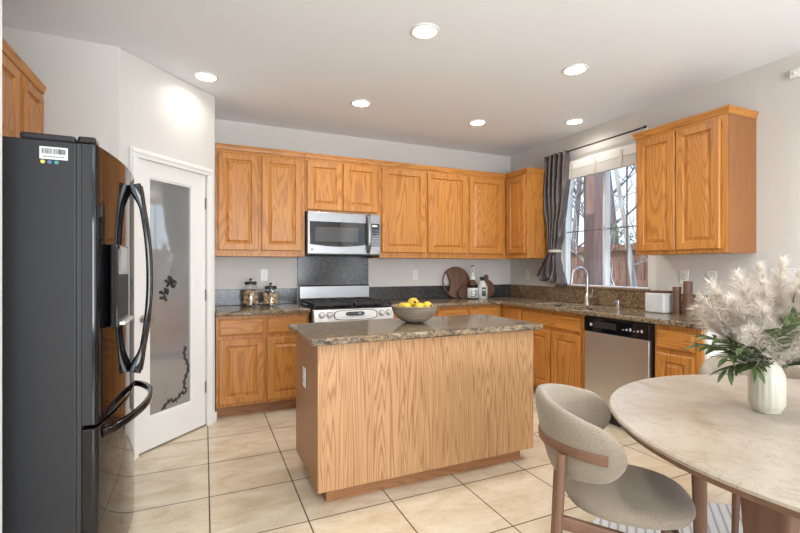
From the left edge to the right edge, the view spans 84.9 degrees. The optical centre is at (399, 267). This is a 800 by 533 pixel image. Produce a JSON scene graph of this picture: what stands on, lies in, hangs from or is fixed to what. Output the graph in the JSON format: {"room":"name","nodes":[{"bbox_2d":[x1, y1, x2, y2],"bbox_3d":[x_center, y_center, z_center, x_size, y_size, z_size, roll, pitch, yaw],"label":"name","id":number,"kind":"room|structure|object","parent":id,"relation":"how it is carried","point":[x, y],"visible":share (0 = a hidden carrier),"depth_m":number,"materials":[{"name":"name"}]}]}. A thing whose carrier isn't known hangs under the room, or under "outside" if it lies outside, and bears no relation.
{"room":"kitchen","nodes":[
{"label":"kitchen","id":0,"kind":"room"},
{"bbox_2d":[0,0,1,532],"bbox_3d":[-2.436,-0.073,0.805,2.612,2.710,0.140,0,0,-24],"label":"wall","id":1,"kind":"structure","parent":0,"point":[0,0],"depth_m":1.38,"materials":[{"name":"white paint"}]},
{"bbox_2d":[2,27,118,159],"bbox_3d":[-2.166,-0.073,2.728,0.715,2.710,0.100,0,0,-24],"label":"wall","id":2,"kind":"structure","parent":0,"point":[80,78],"depth_m":2.74,"materials":[{"name":"grey paint"}]},
{"bbox_2d":[119,48,213,424],"bbox_3d":[-1.730,-0.073,3.249,0.110,2.710,0.852,0,0,19],"label":"wall","id":3,"kind":"structure","parent":0,"point":[161,113],"depth_m":3.17,"materials":[{"name":"grey paint"}]},
{"bbox_2d":[129,146,213,458],"bbox_3d":[-1.660,0.239,3.240,0.026,2.085,0.750,0,0,19],"label":"trim","id":4,"kind":"structure","parent":3,"relation":"attached to","point":[135,154],"depth_m":3.54,"materials":[{"name":"white paint"}]},
{"bbox_2d":[139,158,205,453],"bbox_3d":[-1.664,0.262,3.245,0.107,2.017,0.640,0,0,19],"label":"door","id":5,"kind":"structure","parent":3,"relation":"in","point":[174,363],"depth_m":3.25,"materials":[{"name":"white paint"}]},
{"bbox_2d":[214,96,214,410],"bbox_3d":[-1.712,-0.073,3.898,0.100,2.710,0.606,0,0,-24],"label":"wall","id":6,"kind":"structure","parent":0,"point":[214,96],"depth_m":3.64,"materials":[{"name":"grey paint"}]},
{"bbox_2d":[215,119,509,316],"bbox_3d":[-0.792,-0.073,4.707,5.080,2.710,0.120,0,0,-24],"label":"wall","id":7,"kind":"structure","parent":0,"point":[231,273],"depth_m":4.84,"materials":[{"name":"grey paint"}]},
{"bbox_2d":[215,288,296,305],"bbox_3d":[-1.421,0.291,4.345,0.788,0.154,0.021,0,0,-24],"label":"backsplash","id":8,"kind":"structure","parent":7,"relation":"attached to","point":[285,296],"depth_m":4.31,"materials":[{"name":"stone"}]},
{"bbox_2d":[215,143,304,257],"bbox_3d":[-1.347,-0.608,4.200,0.797,1.007,0.348,0,0,-24],"label":"upper cabinet","id":9,"kind":"object","parent":7,"relation":"attached to","point":[260,192],"visible":0.88,"depth_m":4.04,"materials":[{"name":"brown wood"}]},
{"bbox_2d":[260,269,267,280],"bbox_3d":[-1.362,0.074,4.380,0.070,0.115,0.009,0,0,-24],"label":"wall outlet","id":10,"kind":"object","parent":7,"relation":"attached to","point":[263,272],"visible":1,"depth_m":4.38,"materials":[{"name":"white plastic"}]},
{"bbox_2d":[298,255,367,285],"bbox_3d":[-0.704,0.030,4.669,0.774,0.312,0.015,0,0,-24],"label":"panel","id":11,"kind":"object","parent":7,"relation":"attached to","point":[312,270],"visible":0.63,"depth_m":4.65,"materials":[{"name":"grey metal"}]},
{"bbox_2d":[305,152,378,214],"bbox_3d":[-0.631,-0.829,4.520,0.764,0.565,0.348,0,0,-24],"label":"upper cabinet","id":12,"kind":"object","parent":7,"relation":"attached to","point":[334,184],"visible":0.88,"depth_m":4.35,"materials":[{"name":"brown wood"}]},
{"bbox_2d":[305,211,379,255],"bbox_3d":[-0.609,-0.331,4.470,0.748,0.418,0.453,0,0,-24],"label":"microwave","id":13,"kind":"object","parent":12,"relation":"attached to","point":[326,233],"visible":0.99,"depth_m":4.30,"materials":[{"name":"grey metal"}]},
{"bbox_2d":[412,270,417,279],"bbox_3d":[0.177,0.082,5.069,0.070,0.115,0.009,0,0,-24],"label":"wall outlet","id":14,"kind":"object","parent":7,"relation":"attached to","point":[414,272],"visible":1,"depth_m":5.07,"materials":[{"name":"white plastic"}]},
{"bbox_2d":[368,160,505,258],"bbox_3d":[0.456,-0.608,5.007,1.612,1.007,0.348,0,0,-24],"label":"upper cabinet","id":15,"kind":"object","parent":7,"relation":"attached to","point":[426,212],"visible":0.94,"depth_m":4.82,"materials":[{"name":"brown wood"}]},
{"bbox_2d":[369,284,509,299],"bbox_3d":[0.533,0.291,5.220,1.910,0.154,0.021,0,0,-24],"label":"backsplash","id":16,"kind":"structure","parent":7,"relation":"attached to","point":[500,290],"depth_m":5.06,"materials":[{"name":"stone"}]},
{"bbox_2d":[2,0,799,156],"bbox_3d":[0.124,-1.488,0.384,6.940,0.120,8.800,0,0,-24],"label":"ceiling","id":17,"kind":"structure","parent":0,"point":[291,64],"depth_m":2.87,"materials":[{"name":"white paint"}]},
{"bbox_2d":[193,71,218,81],"bbox_3d":[-1.450,-1.423,3.266,0.180,0.010,0.180,0,0,-24],"label":"recessed light","id":18,"kind":"object","parent":17,"relation":"in","point":[204,76],"visible":1,"depth_m":3.25,"materials":[{"name":"white paint"}]},
{"bbox_2d":[196,73,215,80],"bbox_3d":[-1.450,-1.424,3.266,0.139,0.005,0.139,0,0,-24],"label":"diffuser","id":19,"kind":"object","parent":18,"relation":"attached to","point":[200,76],"depth_m":3.26,"materials":[{"name":"white plastic"}]},
{"bbox_2d":[351,99,370,106],"bbox_3d":[-0.339,-1.423,3.792,0.180,0.010,0.180,0,0,-24],"label":"recessed light","id":20,"kind":"object","parent":17,"relation":"in","point":[358,102],"visible":1,"depth_m":3.78,"materials":[{"name":"white paint"}]},
{"bbox_2d":[353,101,368,105],"bbox_3d":[-0.339,-1.424,3.792,0.139,0.005,0.139,0,0,-24],"label":"diffuser","id":21,"kind":"object","parent":20,"relation":"attached to","point":[355,103],"depth_m":3.79,"materials":[{"name":"white plastic"}]},
{"bbox_2d":[410,23,439,39],"bbox_3d":[0.151,-1.423,2.638,0.180,0.010,0.180,0,0,-24],"label":"recessed light","id":22,"kind":"object","parent":17,"relation":"in","point":[423,31],"visible":1,"depth_m":2.63,"materials":[{"name":"white paint"}]},
{"bbox_2d":[413,26,435,37],"bbox_3d":[0.151,-1.424,2.638,0.139,0.005,0.139,0,0,-24],"label":"diffuser","id":23,"kind":"object","parent":22,"relation":"attached to","point":[419,31],"depth_m":2.64,"materials":[{"name":"white plastic"}]},
{"bbox_2d":[468,119,486,125],"bbox_3d":[0.763,-1.423,4.301,0.180,0.010,0.180,0,0,-24],"label":"recessed light","id":24,"kind":"object","parent":17,"relation":"in","point":[479,122],"visible":1,"depth_m":4.29,"materials":[{"name":"white paint"}]},
{"bbox_2d":[470,121,484,124],"bbox_3d":[0.763,-1.424,4.301,0.139,0.005,0.139,0,0,-24],"label":"diffuser","id":25,"kind":"object","parent":24,"relation":"attached to","point":[471,122],"depth_m":4.30,"materials":[{"name":"white plastic"}]},
{"bbox_2d":[565,118,583,124],"bbox_3d":[1.705,-1.423,4.269,0.180,0.010,0.180,0,0,-24],"label":"recessed light","id":26,"kind":"object","parent":17,"relation":"in","point":[575,121],"visible":1,"depth_m":4.25,"materials":[{"name":"white paint"}]},
{"bbox_2d":[567,120,581,123],"bbox_3d":[1.705,-1.424,4.269,0.139,0.005,0.139,0,0,-24],"label":"diffuser","id":27,"kind":"object","parent":26,"relation":"attached to","point":[568,121],"depth_m":4.26,"materials":[{"name":"white plastic"}]},
{"bbox_2d":[562,64,588,75],"bbox_3d":[1.261,-1.423,3.150,0.180,0.010,0.180,0,0,-24],"label":"recessed light","id":28,"kind":"object","parent":17,"relation":"in","point":[575,69],"visible":1,"depth_m":3.14,"materials":[{"name":"white paint"}]},
{"bbox_2d":[565,66,584,73],"bbox_3d":[1.261,-1.424,3.150,0.139,0.005,0.139,0,0,-24],"label":"diffuser","id":29,"kind":"object","parent":28,"relation":"attached to","point":[569,69],"depth_m":3.14,"materials":[{"name":"white plastic"}]},
{"bbox_2d":[128,392,740,532],"bbox_3d":[0.124,1.332,0.384,6.940,0.100,8.800,0,0,-24],"label":"floor","id":30,"kind":"structure","parent":0,"point":[242,473],"depth_m":2.50,"materials":[{"name":"beige tile"}]},
{"bbox_2d":[2,131,152,532],"bbox_3d":[-1.628,0.400,1.886,0.979,1.764,0.917,0,0,-24],"label":"refrigerator","id":31,"kind":"object","parent":30,"relation":"on","point":[70,364],"visible":1,"depth_m":1.58,"materials":[{"name":"grey metal"}]},
{"bbox_2d":[215,313,308,416],"bbox_3d":[-1.301,0.846,4.081,0.782,0.872,0.604,0,0,-24],"label":"base cabinet","id":32,"kind":"object","parent":30,"relation":"on","point":[255,355],"visible":0.75,"depth_m":3.79,"materials":[{"name":"brown wood"}]},
{"bbox_2d":[215,288,310,316],"bbox_3d":[-1.293,0.311,4.065,0.792,0.194,0.637,0,0,-24],"label":"countertop","id":33,"kind":"structure","parent":32,"relation":"on","point":[227,302],"depth_m":4.20,"materials":[{"name":"stone"}]},
{"bbox_2d":[244,278,256,284],"bbox_3d":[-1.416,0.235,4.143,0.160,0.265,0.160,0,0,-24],"label":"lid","id":34,"kind":"object","parent":33,"relation":"on","point":[250,282],"visible":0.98,"depth_m":4.10,"materials":[{"name":"black metal"}]},
{"bbox_2d":[299,284,392,322],"bbox_3d":[-0.551,0.703,4.325,0.762,1.038,0.750,0,0,-24],"label":"gas range","id":35,"kind":"object","parent":30,"relation":"on","point":[327,303],"visible":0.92,"depth_m":4.15,"materials":[{"name":"grey metal"}]},
{"bbox_2d":[301,304,390,309],"bbox_3d":[-0.545,0.369,4.311,0.756,0.007,0.605,0,0,-24],"label":"cooktop","id":36,"kind":"object","parent":35,"relation":"in","point":[349,306],"depth_m":4.07,"materials":[{"name":"black"}]},
{"bbox_2d":[296,330,532,501],"bbox_3d":[0.100,0.846,2.873,1.440,0.872,0.607,0,0,-24],"label":"kitchen island","id":37,"kind":"object","parent":30,"relation":"on","point":[371,416],"visible":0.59,"depth_m":2.55,"materials":[{"name":"brown wood"}]},
{"bbox_2d":[303,366,305,387],"bbox_3d":[-0.571,0.650,2.596,0.009,0.115,0.070,0,0,-24],"label":"island outlet","id":38,"kind":"object","parent":37,"relation":"attached to","point":[304,368],"visible":1,"depth_m":2.58,"materials":[{"name":"white plastic"}]},
{"bbox_2d":[288,314,542,345],"bbox_3d":[0.107,0.388,2.862,1.537,0.040,0.673,0,0,-24],"label":"island countertop","id":39,"kind":"structure","parent":37,"relation":"on","point":[361,331],"depth_m":2.65,"materials":[{"name":"stone"}]},
{"bbox_2d":[391,304,437,322],"bbox_3d":[0.097,0.310,2.936,0.314,0.115,0.314,0,0,-24],"label":"fruit bowl","id":40,"kind":"object","parent":39,"relation":"on","point":[406,314],"visible":0.88,"depth_m":2.82,"materials":[{"name":"grey ceramic"}]},
{"bbox_2d":[407,298,418,306],"bbox_3d":[0.089,0.241,2.945,0.078,0.078,0.078,0,0,5],"label":"fruit","id":41,"kind":"object","parent":40,"relation":"in","point":[412,301],"visible":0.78,"depth_m":2.91,"materials":[{"name":"yellow food"}]},
{"bbox_2d":[393,305,500,318],"bbox_3d":[0.394,0.846,4.839,1.345,0.872,0.604,0,0,-24],"label":"base cabinet","id":42,"kind":"object","parent":30,"relation":"on","point":[495,310],"visible":0.08,"depth_m":4.67,"materials":[{"name":"brown wood"}]},
{"bbox_2d":[369,284,757,329],"bbox_3d":[1.121,0.299,3.984,1.986,0.218,2.757,0,0,-24],"label":"countertop","id":43,"kind":"structure","parent":42,"relation":"on","point":[569,298],"depth_m":4.52,"materials":[{"name":"stone"}]},
{"bbox_2d":[442,267,469,297],"bbox_3d":[0.677,0.177,5.232,0.380,0.378,0.077,0,0,-24],"label":"cutting board","id":44,"kind":"object","parent":43,"relation":"on","point":[458,277],"visible":0.93,"depth_m":5.22,"materials":[{"name":"brown wood"}]},
{"bbox_2d":[457,284,468,298],"bbox_3d":[0.752,0.279,5.188,0.160,0.175,0.042,0,0,-24],"label":"cutting board","id":45,"kind":"object","parent":43,"relation":"on","point":[462,292],"visible":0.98,"depth_m":5.18,"materials":[{"name":"brown wood"}]},
{"bbox_2d":[467,265,477,297],"bbox_3d":[0.857,0.171,5.159,0.126,0.394,0.129,0,0,5],"label":"bottle","id":46,"kind":"object","parent":43,"relation":"on","point":[471,292],"visible":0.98,"depth_m":5.12,"materials":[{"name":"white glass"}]},
{"bbox_2d":[477,277,487,298],"bbox_3d":[0.979,0.239,5.202,0.124,0.256,0.127,0,0,11],"label":"bottle","id":47,"kind":"object","parent":43,"relation":"on","point":[482,287],"visible":0.97,"depth_m":5.16,"materials":[{"name":"grey"}]},
{"bbox_2d":[484,275,493,296],"bbox_3d":[1.083,0.227,5.426,0.201,0.275,0.056,0,0,-24],"label":"cutting board","id":48,"kind":"object","parent":43,"relation":"on","point":[490,285],"visible":0.67,"depth_m":5.43,"materials":[{"name":"brown wood"}]},
{"bbox_2d":[569,266,593,304],"bbox_3d":[1.792,0.177,4.299,0.257,0.381,0.121,0,0,-24],"label":"faucet","id":49,"kind":"object","parent":43,"relation":"on","point":[588,296],"visible":1,"depth_m":4.34,"materials":[{"name":"grey metal"}]},
{"bbox_2d":[645,290,672,312],"bbox_3d":[2.138,0.279,3.595,0.144,0.178,0.170,0,0,-24],"label":"canister","id":50,"kind":"object","parent":43,"relation":"on","point":[656,301],"visible":0.87,"depth_m":3.53,"materials":[{"name":"grey ceramic"}]},
{"bbox_2d":[672,287,681,313],"bbox_3d":[2.196,0.260,3.465,0.064,0.215,0.064,0,0,-24],"label":"pepper mill","id":51,"kind":"object","parent":43,"relation":"on","point":[676,290],"visible":1,"depth_m":3.44,"materials":[{"name":"brown wood"}]},
{"bbox_2d":[683,281,692,314],"bbox_3d":[2.231,0.236,3.387,0.062,0.262,0.062,0,0,-24],"label":"pepper mill","id":52,"kind":"object","parent":43,"relation":"on","point":[687,285],"visible":0.96,"depth_m":3.36,"materials":[{"name":"brown wood"}]},
{"bbox_2d":[502,305,592,392],"bbox_3d":[1.625,0.846,4.436,0.606,0.872,1.170,0,0,-24],"label":"base cabinet","id":53,"kind":"object","parent":30,"relation":"on","point":[559,347],"visible":0.46,"depth_m":4.08,"materials":[{"name":"brown wood"}]},
{"bbox_2d":[584,316,654,427],"bbox_3d":[1.971,0.848,3.594,0.596,0.868,0.606,0,0,-24],"label":"dishwasher","id":54,"kind":"object","parent":30,"relation":"on","point":[618,353],"visible":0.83,"depth_m":3.47,"materials":[{"name":"silver metal"}]},
{"bbox_2d":[655,324,703,376],"bbox_3d":[2.193,0.846,3.166,0.606,0.872,0.333,0,0,-24],"label":"base cabinet","id":55,"kind":"object","parent":30,"relation":"on","point":[671,359],"visible":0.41,"depth_m":3.04,"materials":[{"name":"brown wood"}]},
{"bbox_2d":[591,503,799,532],"bbox_3d":[1.536,1.277,1.416,1.940,0.009,1.940,0,0,-24],"label":"rug","id":56,"kind":"object","parent":30,"relation":"on","point":[718,515],"visible":0.15,"depth_m":2.17,"materials":[{"name":"white fabric"}]},
{"bbox_2d":[535,383,695,532],"bbox_3d":[0.793,0.873,1.655,0.537,0.798,0.546,0,0,20],"label":"dining chair","id":57,"kind":"object","parent":56,"relation":"on","point":[592,467],"visible":1,"depth_m":1.51,"materials":[{"name":"beige fabric"}]},
{"bbox_2d":[609,375,799,532],"bbox_3d":[1.539,0.902,1.421,1.552,0.735,1.552,0,0,-24],"label":"dining table","id":58,"kind":"object","parent":56,"relation":"on","point":[706,428],"visible":0.9,"depth_m":1.42,"materials":[{"name":"beige stone"}]},
{"bbox_2d":[748,360,786,414],"bbox_3d":[1.363,0.435,1.625,0.111,0.198,0.110,0,0,-24],"label":"vase","id":59,"kind":"object","parent":58,"relation":"on","point":[770,397],"visible":0.65,"depth_m":1.58,"materials":[{"name":"beige ceramic"}]},
{"bbox_2d":[684,342,745,359],"bbox_3d":[1.224,0.366,1.647,0.286,0.160,0.098,0,0,12],"label":"leaf sprig","id":60,"kind":"object","parent":59,"relation":"in","point":[711,348],"visible":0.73,"depth_m":1.64,"materials":[{"name":"green plant"}]},
{"bbox_2d":[687,303,749,369],"bbox_3d":[1.227,0.287,1.671,0.223,0.336,0.189,0,0,-24],"label":"pampas plume","id":61,"kind":"object","parent":59,"relation":"in","point":[695,308],"visible":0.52,"depth_m":1.67,"materials":[{"name":"beige plant"}]},
{"bbox_2d":[694,289,751,369],"bbox_3d":[1.220,0.266,1.632,0.255,0.379,0.166,0,0,-24],"label":"pampas plume","id":62,"kind":"object","parent":59,"relation":"in","point":[716,315],"visible":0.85,"depth_m":1.62,"materials":[{"name":"beige plant"}]},
{"bbox_2d":[782,267,799,305],"bbox_3d":[1.470,0.225,1.655,0.185,0.461,0.195,0,0,38],"label":"pampas plume","id":63,"kind":"object","parent":59,"relation":"in","point":[798,272],"visible":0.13,"depth_m":1.67,"materials":[{"name":"yellow plant"}]},
{"bbox_2d":[699,353,799,532],"bbox_3d":[1.836,0.873,2.212,0.546,0.798,0.537,0,0,21],"label":"dining chair","id":64,"kind":"object","parent":56,"relation":"on","point":[710,365],"visible":0.13,"depth_m":2.29,"materials":[{"name":"beige fabric"}]},
{"bbox_2d":[510,52,799,365],"bbox_3d":[3.231,-0.073,1.753,0.130,2.710,8.560,0,0,-24],"label":"wall","id":65,"kind":"structure","parent":0,"point":[768,89],"depth_m":3.17,"materials":[{"name":"grey paint"}]},
{"bbox_2d":[505,167,547,258],"bbox_3d":[1.479,-0.608,5.077,0.348,1.007,0.395,0,0,-24],"label":"upper cabinet","id":66,"kind":"object","parent":65,"relation":"attached to","point":[526,229],"visible":0.91,"depth_m":4.93,"materials":[{"name":"brown wood"}]},
{"bbox_2d":[546,125,647,158],"bbox_3d":[1.927,-1.220,4.399,0.088,0.065,1.243,0,0,-24],"label":"curtain rod","id":67,"kind":"object","parent":65,"relation":"attached to","point":[645,126],"visible":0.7,"depth_m":4.15,"materials":[{"name":"black metal"}]},
{"bbox_2d":[537,150,570,285],"bbox_3d":[1.684,-0.526,4.822,0.153,1.445,0.427,0,0,-24],"label":"curtain","id":68,"kind":"object","parent":67,"relation":"hanging from","point":[557,180],"visible":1,"depth_m":4.77,"materials":[{"name":"grey fabric"}]},
{"bbox_2d":[564,166,647,288],"bbox_3d":[2.059,-0.456,4.394,0.082,1.340,1.046,0,0,-24],"label":"window","id":69,"kind":"structure","parent":65,"relation":"in","point":[606,228],"depth_m":4.37,"materials":[{"name":"white plastic"}]},
{"bbox_2d":[569,143,635,179],"bbox_3d":[1.959,-1.028,4.350,0.054,0.190,1.060,0,0,-24],"label":"window blind","id":70,"kind":"object","parent":69,"relation":"attached to","point":[625,156],"visible":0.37,"depth_m":4.25,"materials":[{"name":"white fabric"}]},
{"bbox_2d":[510,284,757,317],"bbox_3d":[1.975,0.291,4.366,0.021,0.154,2.756,0,0,-24],"label":"backsplash","id":71,"kind":"structure","parent":65,"relation":"attached to","point":[632,299],"depth_m":4.42,"materials":[{"name":"stone"}]},
{"bbox_2d":[680,270,688,283],"bbox_3d":[2.332,0.077,3.588,0.009,0.115,0.070,0,0,-24],"label":"wall outlet","id":72,"kind":"object","parent":65,"relation":"attached to","point":[684,274],"visible":0.85,"depth_m":3.58,"materials":[{"name":"white plastic"}]},
{"bbox_2d":[632,104,758,255],"bbox_3d":[2.242,-0.608,3.372,0.348,1.007,0.736,0,0,-24],"label":"upper cabinet","id":73,"kind":"object","parent":65,"relation":"attached to","point":[696,174],"visible":1,"depth_m":3.15,"materials":[{"name":"brown wood"}]},
{"bbox_2d":[707,271,715,285],"bbox_3d":[2.416,0.085,3.393,0.016,0.115,0.070,0,0,-24],"label":"wall switch","id":74,"kind":"object","parent":65,"relation":"attached to","point":[710,274],"visible":0.66,"depth_m":3.39,"materials":[{"name":"white plastic"}]},
{"bbox_2d":[704,329,738,360],"bbox_3d":[2.286,0.847,3.013,0.565,0.871,0.020,0,0,-24],"label":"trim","id":75,"kind":"structure","parent":65,"relation":"attached to","point":[706,340],"depth_m":2.91,"materials":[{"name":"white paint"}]},
{"bbox_2d":[770,268,799,284],"bbox_3d":[2.616,0.060,2.946,0.016,0.115,0.208,0,0,-24],"label":"wall switch","id":76,"kind":"object","parent":65,"relation":"attached to","point":[773,269],"visible":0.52,"depth_m":2.95,"materials":[{"name":"white plastic"}]},
{"bbox_2d":[789,68,799,78],"bbox_3d":[2.624,-1.289,2.900,0.038,0.056,0.060,0,0,-24],"label":"wall sensor","id":77,"kind":"object","parent":65,"relation":"attached to","point":[795,73],"visible":1,"depth_m":2.89,"materials":[{"name":"white plastic"}]},
{"bbox_2d":[688,334,745,353],"bbox_3d":[1.216,0.341,1.602,0.315,0.210,0.099,0,0,-3],"label":"leaf sprig","id":78,"kind":"object","parent":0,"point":[715,340],"visible":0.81,"depth_m":1.60,"materials":[{"name":"green plant"}]},
{"bbox_2d":[701,278,756,361],"bbox_3d":[1.250,0.242,1.631,0.228,0.426,0.172,0,0,20],"label":"pampas plume","id":79,"kind":"object","parent":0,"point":[718,293],"visible":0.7,"depth_m":1.64,"materials":[{"name":"beige plant"}]},
{"bbox_2d":[709,358,754,384],"bbox_3d":[1.256,0.385,1.608,0.213,0.122,0.099,0,0,-4],"label":"leaf sprig","id":80,"kind":"object","parent":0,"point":[732,368],"visible":0.7,"depth_m":1.59,"materials":[{"name":"green plant"}]},
{"bbox_2d":[711,352,758,368],"bbox_3d":[1.236,0.373,1.581,0.292,0.145,0.094,0,0,-24],"label":"leaf sprig","id":81,"kind":"object","parent":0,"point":[733,358],"visible":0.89,"depth_m":1.56,"materials":[{"name":"green plant"}]},
{"bbox_2d":[718,341,766,371],"bbox_3d":[1.237,0.353,1.540,0.270,0.184,0.110,0,0,-24],"label":"leaf sprig","id":82,"kind":"object","parent":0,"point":[739,350],"visible":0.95,"depth_m":1.53,"materials":[{"name":"green plant"}]},
{"bbox_2d":[727,267,758,316],"bbox_3d":[1.345,0.223,1.678,0.159,0.464,0.198,0,0,10],"label":"pampas plume","id":83,"kind":"object","parent":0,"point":[733,267],"visible":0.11,"depth_m":1.71,"materials":[{"name":"beige plant"}]},
{"bbox_2d":[726,266,764,325],"bbox_3d":[1.291,0.222,1.596,0.192,0.465,0.171,0,0,-36],"label":"pampas plume","id":84,"kind":"object","parent":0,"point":[744,288],"visible":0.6,"depth_m":1.59,"materials":[{"name":"beige plant"}]},
{"bbox_2d":[720,291,775,347],"bbox_3d":[1.263,0.267,1.585,0.198,0.377,0.189,0,0,24],"label":"pampas plume","id":85,"kind":"object","parent":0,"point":[733,300],"visible":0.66,"depth_m":1.57,"materials":[{"name":"beige plant"}]},
{"bbox_2d":[734,357,774,383],"bbox_3d":[1.283,0.377,1.553,0.212,0.136,0.100,0,0,-33],"label":"leaf sprig","id":86,"kind":"object","parent":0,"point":[761,364],"visible":0.97,"depth_m":1.53,"materials":[{"name":"green plant"}]},
{"bbox_2d":[733,320,786,367],"bbox_3d":[1.277,0.317,1.555,0.199,0.278,0.177,0,0,-4],"label":"pampas plume","id":87,"kind":"object","parent":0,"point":[749,333],"visible":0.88,"depth_m":1.53,"materials":[{"name":"beige plant"}]},
{"bbox_2d":[748,259,776,324],"bbox_3d":[1.356,0.206,1.641,0.155,0.496,0.189,0,0,-24],"label":"pampas plume","id":88,"kind":"object","parent":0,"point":[759,267],"visible":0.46,"depth_m":1.65,"materials":[{"name":"beige plant"}]},
{"bbox_2d":[737,299,790,356],"bbox_3d":[1.295,0.279,1.564,0.174,0.353,0.175,0,0,-5],"label":"pampas plume","id":89,"kind":"object","parent":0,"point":[761,315],"visible":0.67,"depth_m":1.53,"materials":[{"name":"beige plant"}]},
{"bbox_2d":[750,278,783,330],"bbox_3d":[1.324,0.241,1.595,0.170,0.427,0.186,0,0,15],"label":"pampas plume","id":90,"kind":"object","parent":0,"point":[764,287],"visible":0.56,"depth_m":1.56,"materials":[{"name":"beige plant"}]},
{"bbox_2d":[750,322,794,369],"bbox_3d":[1.326,0.319,1.570,0.176,0.273,0.176,0,0,-24],"label":"pampas plume","id":91,"kind":"object","parent":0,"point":[774,325],"visible":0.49,"depth_m":1.53,"materials":[{"name":"beige plant"}]},
{"bbox_2d":[766,254,793,325],"bbox_3d":[1.393,0.198,1.622,0.180,0.513,0.165,0,0,-28],"label":"pampas plume","id":92,"kind":"object","parent":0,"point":[780,274],"visible":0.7,"depth_m":1.62,"materials":[{"name":"yellow plant"}]},
{"bbox_2d":[762,324,799,355],"bbox_3d":[1.312,0.314,1.513,0.089,0.262,0.242,0,0,32],"label":"leaf sprig","id":93,"kind":"object","parent":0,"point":[785,330],"visible":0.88,"depth_m":1.51,"materials":[{"name":"green plant"}]},
{"bbox_2d":[770,306,799,359],"bbox_3d":[1.361,0.289,1.571,0.170,0.332,0.175,0,0,-24],"label":"pampas plume","id":94,"kind":"object","parent":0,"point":[784,308],"visible":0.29,"depth_m":1.55,"materials":[{"name":"beige plant"}]},
{"bbox_2d":[771,276,799,359],"bbox_3d":[1.405,0.238,1.573,0.172,0.434,0.178,0,0,-24],"label":"pampas plume","id":95,"kind":"object","parent":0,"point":[797,285],"visible":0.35,"depth_m":1.56,"materials":[{"name":"beige plant"}]},
{"bbox_2d":[773,328,799,365],"bbox_3d":[1.388,0.321,1.566,0.161,0.268,0.203,0,0,-24],"label":"pampas plume","id":96,"kind":"object","parent":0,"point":[782,359],"visible":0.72,"depth_m":1.55,"materials":[{"name":"beige plant"}]},
{"bbox_2d":[774,287,799,357],"bbox_3d":[1.375,0.259,1.554,0.176,0.391,0.181,0,0,-24],"label":"pampas plume","id":97,"kind":"object","parent":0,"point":[796,305],"visible":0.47,"depth_m":1.52,"materials":[{"name":"beige plant"}]},
{"bbox_2d":[775,307,799,359],"bbox_3d":[1.363,0.284,1.528,0.094,0.322,0.213,0,0,13],"label":"leaf sprig","id":98,"kind":"object","parent":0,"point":[792,315],"visible":0.56,"depth_m":1.51,"materials":[{"name":"green plant"}]},
{"bbox_2d":[781,357,799,367],"bbox_3d":[1.432,0.378,1.542,0.100,0.135,0.235,0,0,-40],"label":"leaf sprig","id":99,"kind":"object","parent":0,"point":[796,362],"visible":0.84,"depth_m":1.56,"materials":[{"name":"green plant"}]},
{"bbox_3d":[-2.439,-0.073,2.316,0.120,2.710,2.900,0,0,-24],"label":"wall","id":100,"kind":"structure","parent":0,"visible":0},
{"bbox_2d":[2,37,45,137],"bbox_3d":[-2.153,-0.842,2.243,0.338,0.528,0.781,0,0,-24],"label":"upper cabinet","id":101,"kind":"object","parent":100,"relation":"attached to","point":[22,90],"visible":0.72,"depth_m":2.28,"materials":[{"name":"brown wood"}]},
{"label":"outside","id":102,"kind":"structure","parent":0,"visible":0},
{"bbox_3d":[6.154,1.382,10.423,12.250,0.100,26.000,0,0,-24],"label":"ground","id":103,"kind":"structure","parent":102,"visible":0},
{"bbox_2d":[570,178,577,276],"bbox_3d":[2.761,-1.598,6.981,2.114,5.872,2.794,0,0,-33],"label":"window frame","id":104,"kind":"structure","parent":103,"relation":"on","point":[572,184],"depth_m":7.13,"materials":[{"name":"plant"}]},
{"bbox_2d":[586,172,602,284],"bbox_3d":[2.344,-0.193,5.289,0.160,3.050,0.160,0,0,-24],"label":"porch post","id":105,"kind":"object","parent":103,"relation":"on","point":[594,183],"visible":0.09,"depth_m":5.22,"materials":[{"name":"brown wood"}]},
{"bbox_2d":[571,177,634,246],"bbox_3d":[3.910,-2.368,9.915,3.187,7.402,3.482,0,0,-13],"label":"bare tree","id":106,"kind":"object","parent":103,"relation":"on","point":[579,186],"visible":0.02,"depth_m":9.99,"materials":[{"name":"grey plant"}]},
{"bbox_2d":[573,165,635,244],"bbox_3d":[4.666,-2.007,9.070,3.872,6.682,2.919,0,0,8],"label":"bare tree","id":107,"kind":"object","parent":103,"relation":"on","point":[612,203],"visible":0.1,"depth_m":8.63,"materials":[{"name":"grey plant"}]},
{"bbox_2d":[570,168,647,286],"bbox_3d":[2.734,-1.207,5.868,2.865,5.084,2.002,0,0,38],"label":"bare tree","id":108,"kind":"object","parent":103,"relation":"on","point":[633,282],"visible":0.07,"depth_m":5.66,"materials":[{"name":"grey plant"}]},
{"bbox_2d":[571,244,647,286],"bbox_3d":[2.718,0.432,8.523,0.115,1.800,8.939,0,0,-24],"label":"fence","id":109,"kind":"object","parent":103,"relation":"on","point":[618,252],"visible":0.02,"depth_m":6.90,"materials":[{"name":"brown wood"}]},
{"bbox_2d":[610,222,635,244],"bbox_3d":[3.942,0.245,8.059,0.926,2.176,0.878,0,0,-24],"label":"evergreen shrub","id":110,"kind":"object","parent":103,"relation":"on","point":[618,229],"visible":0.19,"depth_m":7.91,"materials":[{"name":"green plant"}]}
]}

